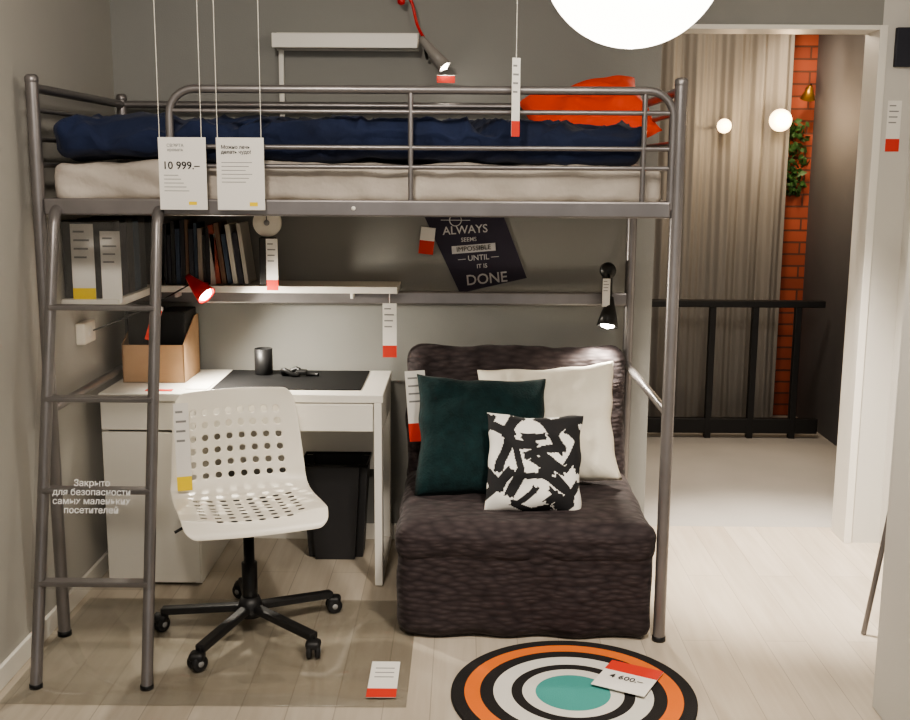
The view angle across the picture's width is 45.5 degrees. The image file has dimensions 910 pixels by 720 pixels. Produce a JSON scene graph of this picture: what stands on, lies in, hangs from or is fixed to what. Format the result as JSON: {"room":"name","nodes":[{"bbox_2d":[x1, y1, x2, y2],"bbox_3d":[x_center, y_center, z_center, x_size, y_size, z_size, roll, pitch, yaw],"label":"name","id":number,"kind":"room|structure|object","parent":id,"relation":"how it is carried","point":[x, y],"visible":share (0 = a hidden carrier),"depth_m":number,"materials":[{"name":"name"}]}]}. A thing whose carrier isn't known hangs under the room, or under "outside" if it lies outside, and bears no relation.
{"room":"furniture store showroom","nodes":[
{"label":"furniture store showroom","id":0,"kind":"room"},
{"bbox_2d":[0,0,124,663],"bbox_3d":[-1.454,-0.117,1.883,0.120,2.700,5.200,0,10,0],"label":"wall","id":1,"kind":"structure","parent":0,"point":[67,44],"depth_m":3.56,"materials":[{"name":"paint"}]},
{"bbox_2d":[0,550,108,690],"bbox_3d":[-1.395,1.179,2.111,0.014,0.070,5.200,0,10,0],"label":"baseboard","id":2,"kind":"structure","parent":1,"relation":"attached to","point":[21,654],"depth_m":3.66,"materials":[{"name":"white paint"}]},
{"bbox_2d":[75,319,95,344],"bbox_3d":[-1.360,-0.103,3.997,0.039,0.080,0.120,0,10,0],"label":"power socket","id":3,"kind":"object","parent":1,"relation":"attached to","point":[85,334],"visible":1,"depth_m":3.95,"materials":[{"name":"white plastic"}]},
{"bbox_2d":[0,415,883,719],"bbox_3d":[0.382,0.963,3.886,3.820,0.100,8.800,0,10,0],"label":"floor","id":4,"kind":"structure","parent":0,"point":[762,623],"depth_m":3.74,"materials":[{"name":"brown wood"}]},
{"bbox_2d":[98,369,391,585],"bbox_3d":[-0.794,0.450,4.314,1.055,0.742,0.508,0,10,0],"label":"writing desk","id":5,"kind":"object","parent":4,"relation":"on","point":[329,420],"visible":0.63,"depth_m":4.08,"materials":[{"name":"white paint"}]},
{"bbox_2d":[121,306,165,382],"bbox_3d":[-1.228,-0.066,4.312,0.118,0.269,0.250,0,10,0],"label":"magazine file","id":6,"kind":"object","parent":5,"relation":"on","point":[135,347],"visible":0.51,"depth_m":4.21,"materials":[{"name":"brown cardboard"}]},
{"bbox_2d":[159,306,199,382],"bbox_3d":[-1.107,-0.065,4.312,0.118,0.269,0.250,0,10,0],"label":"magazine file","id":7,"kind":"object","parent":5,"relation":"on","point":[179,333],"visible":0.81,"depth_m":4.24,"materials":[{"name":"brown cardboard"}]},
{"bbox_2d":[145,382,214,390],"bbox_3d":[-1.047,0.101,4.142,0.225,0.002,0.180,0,10,0],"label":"leaflet","id":8,"kind":"object","parent":5,"relation":"on","point":[195,385],"visible":0.96,"depth_m":4.14,"materials":[{"name":"white paper"}]},
{"bbox_2d":[211,370,368,389],"bbox_3d":[-0.636,0.078,4.282,0.565,0.004,0.390,0,10,0],"label":"desk pad","id":9,"kind":"object","parent":5,"relation":"on","point":[327,379],"visible":0.91,"depth_m":4.25,"materials":[{"name":"black"}]},
{"bbox_2d":[254,347,272,375],"bbox_3d":[-0.772,0.005,4.377,0.072,0.105,0.072,0,10,0],"label":"pen cup","id":10,"kind":"object","parent":9,"relation":"on","point":[263,356],"visible":1,"depth_m":4.35,"materials":[{"name":"black metal"}]},
{"bbox_2d":[280,366,318,376],"bbox_3d":[-0.623,0.049,4.343,0.157,0.041,0.056,0,10,0],"label":"watch","id":11,"kind":"object","parent":9,"relation":"on","point":[298,371],"visible":1,"depth_m":4.33,"materials":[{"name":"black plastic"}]},
{"bbox_2d":[304,451,371,558],"bbox_3d":[-0.486,0.600,4.459,0.278,0.406,0.208,0,10,0],"label":"waste bin","id":12,"kind":"object","parent":4,"relation":"on","point":[340,480],"visible":0.81,"depth_m":4.38,"materials":[{"name":"grey plastic"}]},
{"bbox_2d":[24,74,688,691],"bbox_3d":[-0.311,-0.015,3.782,2.066,1.854,1.323,0,10,0],"label":"bed","id":13,"kind":"object","parent":4,"relation":"on","point":[46,238],"visible":0.77,"depth_m":3.41,"materials":[{"name":"metal"}]},
{"bbox_2d":[52,479,129,513],"bbox_3d":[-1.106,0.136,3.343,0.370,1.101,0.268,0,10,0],"label":"lettering","id":14,"kind":"object","parent":13,"relation":"attached to","point":[85,483],"visible":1,"depth_m":3.32,"materials":[{"name":"white paint"}]},
{"bbox_2d":[54,159,660,201],"bbox_3d":[-0.312,-0.635,3.869,1.962,0.148,0.853,0,10,0],"label":"mattress","id":15,"kind":"object","parent":13,"relation":"on","point":[125,179],"visible":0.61,"depth_m":3.47,"materials":[{"name":"white fabric"}]},
{"bbox_2d":[53,111,641,165],"bbox_3d":[-0.340,-0.771,3.823,1.904,0.173,0.861,0,10,0],"label":"duvet","id":16,"kind":"object","parent":15,"relation":"on","point":[81,138],"visible":0.84,"depth_m":3.43,"materials":[{"name":"blue fabric"}]},
{"bbox_2d":[520,75,661,137],"bbox_3d":[0.487,-0.892,3.965,0.473,0.310,0.324,0,10,-5],"label":"bed pillow","id":17,"kind":"object","parent":16,"relation":"on","point":[531,102],"visible":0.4,"depth_m":3.89,"materials":[{"name":"orange fabric"}]},
{"bbox_2d":[596,262,617,329],"bbox_3d":[0.598,-0.251,4.271,0.088,0.256,0.203,0,10,0],"label":"spot lamp","id":18,"kind":"object","parent":13,"relation":"attached to","point":[607,319],"visible":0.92,"depth_m":4.23,"materials":[{"name":"black metal"}]},
{"bbox_2d":[602,278,610,306],"bbox_3d":[0.588,-0.262,4.217,0.030,0.110,0.003,0,10,0],"label":"tag","id":19,"kind":"object","parent":18,"relation":"attached to","point":[606,282],"visible":1,"depth_m":4.22,"materials":[{"name":"white paper"}]},
{"bbox_2d":[395,343,655,638],"bbox_3d":[0.238,0.437,4.041,0.885,0.892,0.950,0,10,0],"label":"armchair","id":20,"kind":"object","parent":4,"relation":"on","point":[463,567],"visible":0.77,"depth_m":3.64,"materials":[{"name":"brown fabric"}]},
{"bbox_2d":[405,370,424,441],"bbox_3d":[-0.141,0.173,4.056,0.094,0.275,0.003,0,10,0],"label":"price tag","id":21,"kind":"object","parent":20,"relation":"attached to","point":[411,380],"visible":0.73,"depth_m":4.05,"materials":[{"name":"white paper"}]},
{"bbox_2d":[415,374,545,495],"bbox_3d":[0.101,0.282,3.972,0.489,0.439,0.285,0,10,0],"label":"cushion","id":22,"kind":"object","parent":20,"relation":"on","point":[453,417],"visible":0.7,"depth_m":3.90,"materials":[{"name":"teal fabric"}]},
{"bbox_2d":[484,413,583,510],"bbox_3d":[0.276,0.364,3.780,0.346,0.340,0.180,0,10,0],"label":"patterned cushion","id":23,"kind":"object","parent":20,"relation":"on","point":[534,464],"visible":0.99,"depth_m":3.74,"materials":[{"name":"white fabric"}]},
{"bbox_2d":[477,361,621,480],"bbox_3d":[0.350,0.240,4.076,0.565,0.466,0.245,2,10,8],"label":"cushion","id":24,"kind":"object","parent":20,"relation":"on","point":[586,391],"visible":0.44,"depth_m":4.02,"materials":[{"name":"beige fabric"}]},
{"bbox_2d":[451,640,697,719],"bbox_3d":[0.358,1.012,3.286,0.740,0.010,0.740,0,10,0],"label":"round rug","id":25,"kind":"object","parent":4,"relation":"on","point":[540,680],"visible":0.99,"depth_m":3.31,"materials":[{"name":"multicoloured carpet"}]},
{"bbox_2d":[591,660,662,696],"bbox_3d":[0.535,0.984,3.359,0.170,0.004,0.185,6,11,28],"label":"price sign","id":26,"kind":"object","parent":25,"relation":"on","point":[617,675],"visible":1,"depth_m":3.35,"materials":[{"name":"white paper"}]},
{"bbox_2d":[647,299,825,438],"bbox_3d":[1.526,0.056,6.408,1.260,0.825,0.060,0,10,0],"label":"stair railing","id":27,"kind":"object","parent":4,"relation":"on","point":[707,424],"visible":0.6,"depth_m":6.41,"materials":[{"name":"black metal"}]},
{"bbox_2d":[861,515,886,634],"bbox_3d":[1.596,0.222,3.656,0.508,1.450,0.194,-9,13,-42],"label":"easel","id":28,"kind":"object","parent":4,"relation":"on","point":[882,544],"visible":0.31,"depth_m":3.69,"materials":[{"name":"metal"}]},
{"bbox_2d":[872,230,909,719],"bbox_3d":[1.516,0.380,2.784,0.545,1.445,0.650,0,10,0],"label":"display cabinet","id":29,"kind":"object","parent":4,"relation":"on","point":[891,692],"visible":1,"depth_m":3.04,"materials":[{"name":"white paint"}]},
{"bbox_3d":[-0.745,0.952,3.599,1.210,0.006,0.800,0,10,0],"label":"mat","id":30,"kind":"object","parent":4,"relation":"on","visible":0},
{"bbox_2d":[154,387,341,671],"bbox_3d":[-0.722,0.539,3.659,0.637,0.797,0.657,0,10,0],"label":"swivel chair","id":31,"kind":"object","parent":30,"relation":"on","point":[245,519],"visible":0.98,"depth_m":3.77,"materials":[{"name":"white plastic"}]},
{"bbox_2d":[154,612,167,622],"bbox_3d":[-1.012,0.884,3.722,0.050,0.030,0.050,0,10,0],"label":"hood","id":32,"kind":"object","parent":31,"relation":"attached to","point":[159,617],"depth_m":3.70,"materials":[{"name":"black plastic"}]},
{"bbox_2d":[173,403,192,490],"bbox_3d":[-0.932,0.298,3.712,0.050,0.296,0.055,-3,11,-19],"label":"price tag","id":33,"kind":"object","parent":31,"relation":"on","point":[180,410],"visible":1,"depth_m":3.71,"materials":[{"name":"white paper"}]},
{"bbox_2d":[188,650,205,661],"bbox_3d":[-0.816,0.936,3.430,0.050,0.030,0.050,0,10,0],"label":"hood","id":34,"kind":"object","parent":31,"relation":"attached to","point":[195,655],"depth_m":3.41,"materials":[{"name":"black plastic"}]},
{"bbox_2d":[234,580,239,589],"bbox_3d":[-0.792,0.834,4.015,0.050,0.030,0.050,0,10,0],"label":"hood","id":35,"kind":"object","parent":31,"relation":"attached to","point":[236,585],"depth_m":3.99,"materials":[{"name":"black plastic"}]},
{"bbox_2d":[305,638,320,649],"bbox_3d":[-0.461,0.923,3.521,0.050,0.030,0.050,0,10,0],"label":"hood","id":36,"kind":"object","parent":31,"relation":"attached to","point":[311,643],"depth_m":3.50,"materials":[{"name":"black plastic"}]},
{"bbox_2d":[326,594,340,603],"bbox_3d":[-0.435,0.858,3.889,0.050,0.030,0.050,0,10,0],"label":"hood","id":37,"kind":"object","parent":31,"relation":"attached to","point":[330,598],"depth_m":3.87,"materials":[{"name":"black plastic"}]},
{"bbox_2d":[366,661,399,697],"bbox_3d":[-0.222,0.991,3.368,0.090,0.002,0.240,0,10,0],"label":"label","id":38,"kind":"object","parent":30,"relation":"on","point":[383,679],"visible":1,"depth_m":3.36,"materials":[{"name":"white paper"}]},
{"bbox_2d":[110,0,884,522],"bbox_3d":[0.098,-0.570,4.507,3.180,2.700,0.150,0,10,0],"label":"wall","id":39,"kind":"structure","parent":0,"point":[478,37],"depth_m":4.37,"materials":[{"name":"grey paint"}]},
{"bbox_2d":[61,280,400,303],"bbox_3d":[-0.802,-0.243,4.141,1.150,0.052,0.700,0,10,0],"label":"wall shelf","id":40,"kind":"object","parent":39,"relation":"attached to","point":[352,287],"visible":0.53,"depth_m":4.27,"materials":[{"name":"white paint"}]},
{"bbox_2d":[70,224,96,298],"bbox_3d":[-1.299,-0.340,3.787,0.080,0.270,0.003,0,10,0],"label":"price tag","id":41,"kind":"object","parent":40,"relation":"on","point":[81,235],"visible":1,"depth_m":3.79,"materials":[{"name":"white paper"}]},
{"bbox_2d":[61,216,146,297],"bbox_3d":[-1.283,-0.384,3.988,0.181,0.272,0.381,0,10,0],"label":"boxes","id":42,"kind":"object","parent":40,"relation":"on","point":[131,228],"visible":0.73,"depth_m":3.92,"materials":[{"name":"grey cardboard"}]},
{"bbox_2d":[99,231,122,302],"bbox_3d":[-1.204,-0.326,3.796,0.070,0.250,0.003,0,10,0],"label":"price tag","id":43,"kind":"object","parent":40,"relation":"on","point":[110,253],"visible":1,"depth_m":3.79,"materials":[{"name":"white paper"}]},
{"bbox_2d":[93,274,214,330],"bbox_3d":[-1.117,-0.216,4.087,0.473,0.200,0.163,-8,13,-38],"label":"lamp","id":44,"kind":"object","parent":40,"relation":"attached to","point":[201,290],"visible":0.94,"depth_m":4.14,"materials":[{"name":"red metal"}]},
{"bbox_2d":[145,307,162,339],"bbox_3d":[-1.150,-0.141,4.141,0.077,0.144,0.003,0,10,0],"label":"tag","id":45,"kind":"object","parent":44,"relation":"attached to","point":[147,332],"visible":0.29,"depth_m":4.15,"materials":[{"name":"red paper"}]},
{"bbox_2d":[144,217,163,283],"bbox_3d":[-1.250,-0.442,4.353,0.100,0.258,0.180,0,10,0],"label":"magazine file","id":46,"kind":"object","parent":40,"relation":"on","point":[147,220],"visible":0.21,"depth_m":4.29,"materials":[{"name":"black plastic"}]},
{"bbox_2d":[163,218,256,284],"bbox_3d":[-0.979,-0.438,4.346,0.331,0.255,0.169,0,10,0],"label":"books","id":47,"kind":"object","parent":40,"relation":"on","point":[215,253],"visible":0.9,"depth_m":4.27,"materials":[{"name":"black paper"}]},
{"bbox_2d":[163,223,169,283],"bbox_3d":[-1.139,-0.428,4.333,0.011,0.238,0.138,0,10,0],"label":"book","id":48,"kind":"object","parent":47,"relation":"on","point":[166,227],"depth_m":4.27,"materials":[{"name":"black paper"}]},
{"bbox_2d":[166,234,171,283],"bbox_3d":[-1.125,-0.410,4.349,0.014,0.196,0.162,0,10,0],"label":"book","id":49,"kind":"object","parent":47,"relation":"on","point":[168,236],"depth_m":4.27,"materials":[{"name":"grey paper"}]},
{"bbox_2d":[170,219,181,283],"bbox_3d":[-1.109,-0.436,4.342,0.015,0.250,0.158,0,10,0],"label":"book","id":50,"kind":"object","parent":47,"relation":"on","point":[175,253],"depth_m":4.27,"materials":[{"name":"blue paper"}]},
{"bbox_2d":[174,228,180,283],"bbox_3d":[-1.091,-0.420,4.341,0.018,0.220,0.152,0,10,0],"label":"book","id":51,"kind":"object","parent":47,"relation":"on","point":[177,231],"depth_m":4.27,"materials":[{"name":"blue paper"}]},
{"bbox_2d":[179,218,189,284],"bbox_3d":[-1.071,-0.435,4.332,0.018,0.253,0.139,0,10,0],"label":"book","id":52,"kind":"object","parent":47,"relation":"on","point":[184,224],"depth_m":4.26,"materials":[{"name":"black paper"}]},
{"bbox_2d":[184,218,196,284],"bbox_3d":[-1.054,-0.437,4.341,0.012,0.255,0.158,0,10,0],"label":"book","id":53,"kind":"object","parent":47,"relation":"on","point":[189,266],"depth_m":4.26,"materials":[{"name":"brown paper"}]},
{"bbox_2d":[188,228,194,276],"bbox_3d":[-1.037,-0.418,4.330,0.019,0.220,0.130,0,10,0],"label":"book","id":54,"kind":"object","parent":47,"relation":"on","point":[191,231],"depth_m":4.26,"materials":[{"name":"grey paper"}]},
{"bbox_2d":[193,221,204,278],"bbox_3d":[-1.020,-0.429,4.333,0.013,0.242,0.141,0,10,0],"label":"book","id":55,"kind":"object","parent":47,"relation":"on","point":[198,227],"depth_m":4.27,"materials":[{"name":"beige paper"}]},
{"bbox_2d":[197,226,206,281],"bbox_3d":[-1.002,-0.419,4.333,0.018,0.222,0.137,0,10,0],"label":"book","id":56,"kind":"object","parent":47,"relation":"on","point":[201,230],"depth_m":4.27,"materials":[{"name":"beige paper"}]},
{"bbox_2d":[202,235,206,281],"bbox_3d":[-0.986,-0.407,4.346,0.011,0.194,0.158,0,10,0],"label":"book","id":57,"kind":"object","parent":47,"relation":"on","point":[204,237],"depth_m":4.27,"materials":[{"name":"grey paper"}]},
{"bbox_2d":[205,227,210,284],"bbox_3d":[-0.973,-0.421,4.341,0.013,0.223,0.153,0,10,0],"label":"book","id":58,"kind":"object","parent":47,"relation":"on","point":[207,229],"depth_m":4.27,"materials":[{"name":"beige paper"}]},
{"bbox_2d":[209,234,215,284],"bbox_3d":[-0.954,-0.409,4.340,0.021,0.200,0.147,0,10,0],"label":"book","id":59,"kind":"object","parent":47,"relation":"on","point":[212,237],"depth_m":4.27,"materials":[{"name":"grey paper"}]},
{"bbox_2d":[207,224,221,283],"bbox_3d":[-0.946,-0.428,4.337,0.048,0.234,0.149,0,10,0],"label":"book","id":60,"kind":"object","parent":47,"relation":"on","point":[214,231],"depth_m":4.27,"materials":[{"name":"brown paper"}]},
{"bbox_2d":[213,221,227,283],"bbox_3d":[-0.924,-0.433,4.344,0.048,0.241,0.165,0,10,0],"label":"book","id":61,"kind":"object","parent":47,"relation":"on","point":[220,229],"depth_m":4.27,"materials":[{"name":"brown paper"}]},
{"bbox_2d":[221,233,232,283],"bbox_3d":[-0.899,-0.409,4.333,0.041,0.197,0.135,0,10,0],"label":"book","id":62,"kind":"object","parent":47,"relation":"on","point":[226,238],"depth_m":4.27,"materials":[{"name":"blue paper"}]},
{"bbox_2d":[224,223,238,283],"bbox_3d":[-0.880,-0.428,4.336,0.047,0.234,0.148,0,10,0],"label":"book","id":63,"kind":"object","parent":47,"relation":"on","point":[231,231],"depth_m":4.27,"materials":[{"name":"grey paper"}]},
{"bbox_2d":[231,231,244,283],"bbox_3d":[-0.855,-0.413,4.337,0.044,0.205,0.146,0,10,0],"label":"book","id":64,"kind":"object","parent":47,"relation":"on","point":[237,237],"depth_m":4.27,"materials":[{"name":"grey paper"}]},
{"bbox_2d":[253,216,281,284],"bbox_3d":[-0.740,-0.449,4.287,0.112,0.300,0.060,0,10,0],"label":"clock","id":65,"kind":"object","parent":40,"relation":"on","point":[266,226],"visible":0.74,"depth_m":4.26,"materials":[{"name":"grey"}]},
{"bbox_2d":[266,239,277,289],"bbox_3d":[-0.711,-0.371,4.213,0.045,0.200,0.003,0,10,0],"label":"price tag","id":66,"kind":"object","parent":40,"relation":"attached to","point":[271,244],"visible":1,"depth_m":4.21,"materials":[{"name":"white paper"}]},
{"bbox_2d":[383,291,396,356],"bbox_3d":[-0.257,-0.141,4.266,0.055,0.265,0.003,0,10,0],"label":"price tag","id":67,"kind":"object","parent":40,"relation":"hanging from","point":[389,309],"visible":1,"depth_m":4.27,"materials":[{"name":"white paper"}]},
{"bbox_2d":[254,523,396,539],"bbox_3d":[-0.279,0.737,4.657,2.176,0.070,0.014,0,10,0],"label":"baseboard","id":68,"kind":"structure","parent":39,"relation":"attached to","point":[370,527],"depth_m":4.66,"materials":[{"name":"white paint"}]},
{"bbox_2d":[271,32,418,115],"bbox_3d":[-0.428,-1.101,4.278,0.565,0.380,0.125,0,10,0],"label":"ledge","id":69,"kind":"object","parent":39,"relation":"attached to","point":[282,41],"visible":0.79,"depth_m":4.19,"materials":[{"name":"white paint"}]},
{"bbox_2d":[397,0,450,71],"bbox_3d":[-0.111,-1.269,4.222,0.218,0.294,0.096,5,11,23],"label":"wall lamp","id":70,"kind":"object","parent":39,"relation":"attached to","point":[442,63],"visible":1,"depth_m":4.19,"materials":[{"name":"grey metal"},{"name":"red plastic"}]},
{"bbox_2d":[437,75,454,82],"bbox_3d":[-0.036,-1.093,4.218,0.070,0.030,0.003,0,10,0],"label":"price tag","id":71,"kind":"object","parent":70,"relation":"attached to","point":[440,78],"visible":1,"depth_m":4.22,"materials":[{"name":"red paper"}]},
{"bbox_2d":[425,217,526,290],"bbox_3d":[0.084,-0.445,4.446,0.425,0.345,0.005,0,10,0],"label":"poster","id":72,"kind":"object","parent":39,"relation":"attached to","point":[478,252],"visible":0.98,"depth_m":4.45,"materials":[{"name":"grey paper"}]},
{"bbox_2d":[418,227,435,254],"bbox_3d":[-0.114,-0.488,4.437,0.071,0.116,0.003,0,10,0],"label":"price tag","id":73,"kind":"object","parent":72,"relation":"attached to","point":[427,235],"visible":1,"depth_m":4.44,"materials":[{"name":"white paper"}]},
{"bbox_2d":[681,24,880,34],"bbox_3d":[1.251,-1.330,4.361,0.858,0.018,0.164,0,10,0],"label":"trim","id":74,"kind":"structure","parent":39,"relation":"attached to","point":[695,28],"depth_m":4.29,"materials":[{"name":"white paint"}]},
{"bbox_2d":[831,25,888,542],"bbox_3d":[1.690,-0.282,4.542,0.032,2.140,0.164,0,10,0],"label":"trim","id":75,"kind":"structure","parent":39,"relation":"attached to","point":[875,51],"depth_m":4.50,"materials":[{"name":"white paint"}]},
{"bbox_2d":[773,34,818,415],"bbox_3d":[1.617,-0.982,6.895,1.220,2.700,0.120,0,10,0],"label":"brick wall","id":76,"kind":"structure","parent":0,"point":[806,45],"depth_m":6.85,"materials":[{"name":"orange brick"}]},
{"bbox_2d":[716,119,731,132],"bbox_3d":[1.593,-1.410,6.560,0.090,0.090,0.392,0,10,0],"label":"wall lamp","id":77,"kind":"object","parent":76,"relation":"attached to","point":[724,125],"visible":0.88,"depth_m":6.38,"materials":[{"name":"beige"}]},
{"bbox_2d":[769,109,791,130],"bbox_3d":[1.923,-1.440,6.540,0.130,0.130,0.415,0,10,0],"label":"wall lamp","id":78,"kind":"object","parent":76,"relation":"attached to","point":[780,119],"visible":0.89,"depth_m":6.36,"materials":[{"name":"beige glass"}]},
{"bbox_2d":[786,118,809,196],"bbox_3d":[2.107,-1.257,6.734,0.218,0.482,0.134,0,10,0],"label":"ivy","id":79,"kind":"object","parent":76,"relation":"attached to","point":[793,147],"visible":0.85,"depth_m":6.72,"materials":[{"name":"green plant"}]},
{"bbox_2d":[800,84,814,100],"bbox_3d":[2.140,-1.630,6.614,0.090,0.113,0.184,0,10,0],"label":"wall sconce","id":80,"kind":"object","parent":76,"relation":"attached to","point":[808,95],"visible":1,"depth_m":6.54,"materials":[{"name":"gold metal"}]},
{"bbox_2d":[796,34,865,445],"bbox_3d":[2.282,-0.871,6.290,0.120,2.700,3.400,0,10,0],"label":"wall","id":81,"kind":"structure","parent":0,"point":[840,60],"depth_m":6.42,"materials":[{"name":"paint"}]},
{"bbox_2d":[851,0,909,542],"bbox_3d":[1.758,-0.558,4.496,0.140,2.700,0.150,0,10,0],"label":"wall pier","id":82,"kind":"object","parent":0,"point":[892,168],"visible":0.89,"depth_m":4.47,"materials":[{"name":"white paint"}]},
{"bbox_2d":[885,101,901,151],"bbox_3d":[1.759,-0.938,4.350,0.055,0.200,0.003,0,10,0],"label":"tag","id":83,"kind":"object","parent":82,"relation":"attached to","point":[894,107],"visible":1,"depth_m":4.35,"materials":[{"name":"white paper"}]},
{"bbox_2d":[893,27,909,66],"bbox_3d":[1.786,-1.237,4.287,0.090,0.150,0.024,0,10,0],"label":"wall panel","id":84,"kind":"object","parent":82,"relation":"attached to","point":[901,58],"visible":1,"depth_m":4.28,"materials":[{"name":"grey"}]},
{"bbox_2d":[878,141,909,543],"bbox_3d":[1.867,-0.106,1.935,0.120,2.700,5.350,0,10,0],"label":"wall","id":85,"kind":"structure","parent":0,"point":[906,221],"depth_m":4.48,"materials":[{"name":"white paint"}]},
{"bbox_3d":[0.225,-1.501,1.727,3.500,0.100,5.400,0,10,0],"label":"ceiling","id":86,"kind":"structure","parent":0,"visible":0},
{"bbox_2d":[153,0,207,209],"bbox_3d":[-0.843,-1.091,3.280,0.148,1.260,0.004,0,10,0],"label":"sheet","id":87,"kind":"object","parent":86,"relation":"hanging from","point":[182,160],"visible":1,"depth_m":3.37,"materials":[{"name":"white paper"}]},
{"bbox_2d":[213,0,264,209],"bbox_3d":[-0.663,-1.089,3.279,0.148,1.260,0.004,0,10,0],"label":"information sheet","id":88,"kind":"object","parent":86,"relation":"hanging from","point":[240,161],"visible":1,"depth_m":3.37,"materials":[{"name":"white paper"}]},
{"bbox_2d":[511,0,520,136],"bbox_3d":[0.189,-1.194,3.254,0.028,1.025,0.003,-4,11,-24],"label":"tag","id":89,"kind":"object","parent":86,"relation":"hanging from","point":[515,102],"visible":1,"depth_m":3.32,"materials":[{"name":"white paper"}]},
{"bbox_2d":[552,0,712,48],"bbox_3d":[0.429,-1.169,2.556,0.444,0.839,0.444,0,10,0],"label":"pendant lamp","id":90,"kind":"object","parent":86,"relation":"hanging from","point":[624,24],"visible":1,"depth_m":2.52,"materials":[{"name":"white"}]},
{"bbox_2d":[648,34,794,417],"bbox_3d":[1.340,-0.904,6.647,1.370,2.570,0.060,0,10,0],"label":"sheer curtain","id":91,"kind":"object","parent":86,"relation":"hanging from","point":[734,194],"visible":0.47,"depth_m":6.65,"materials":[{"name":"beige fabric"}]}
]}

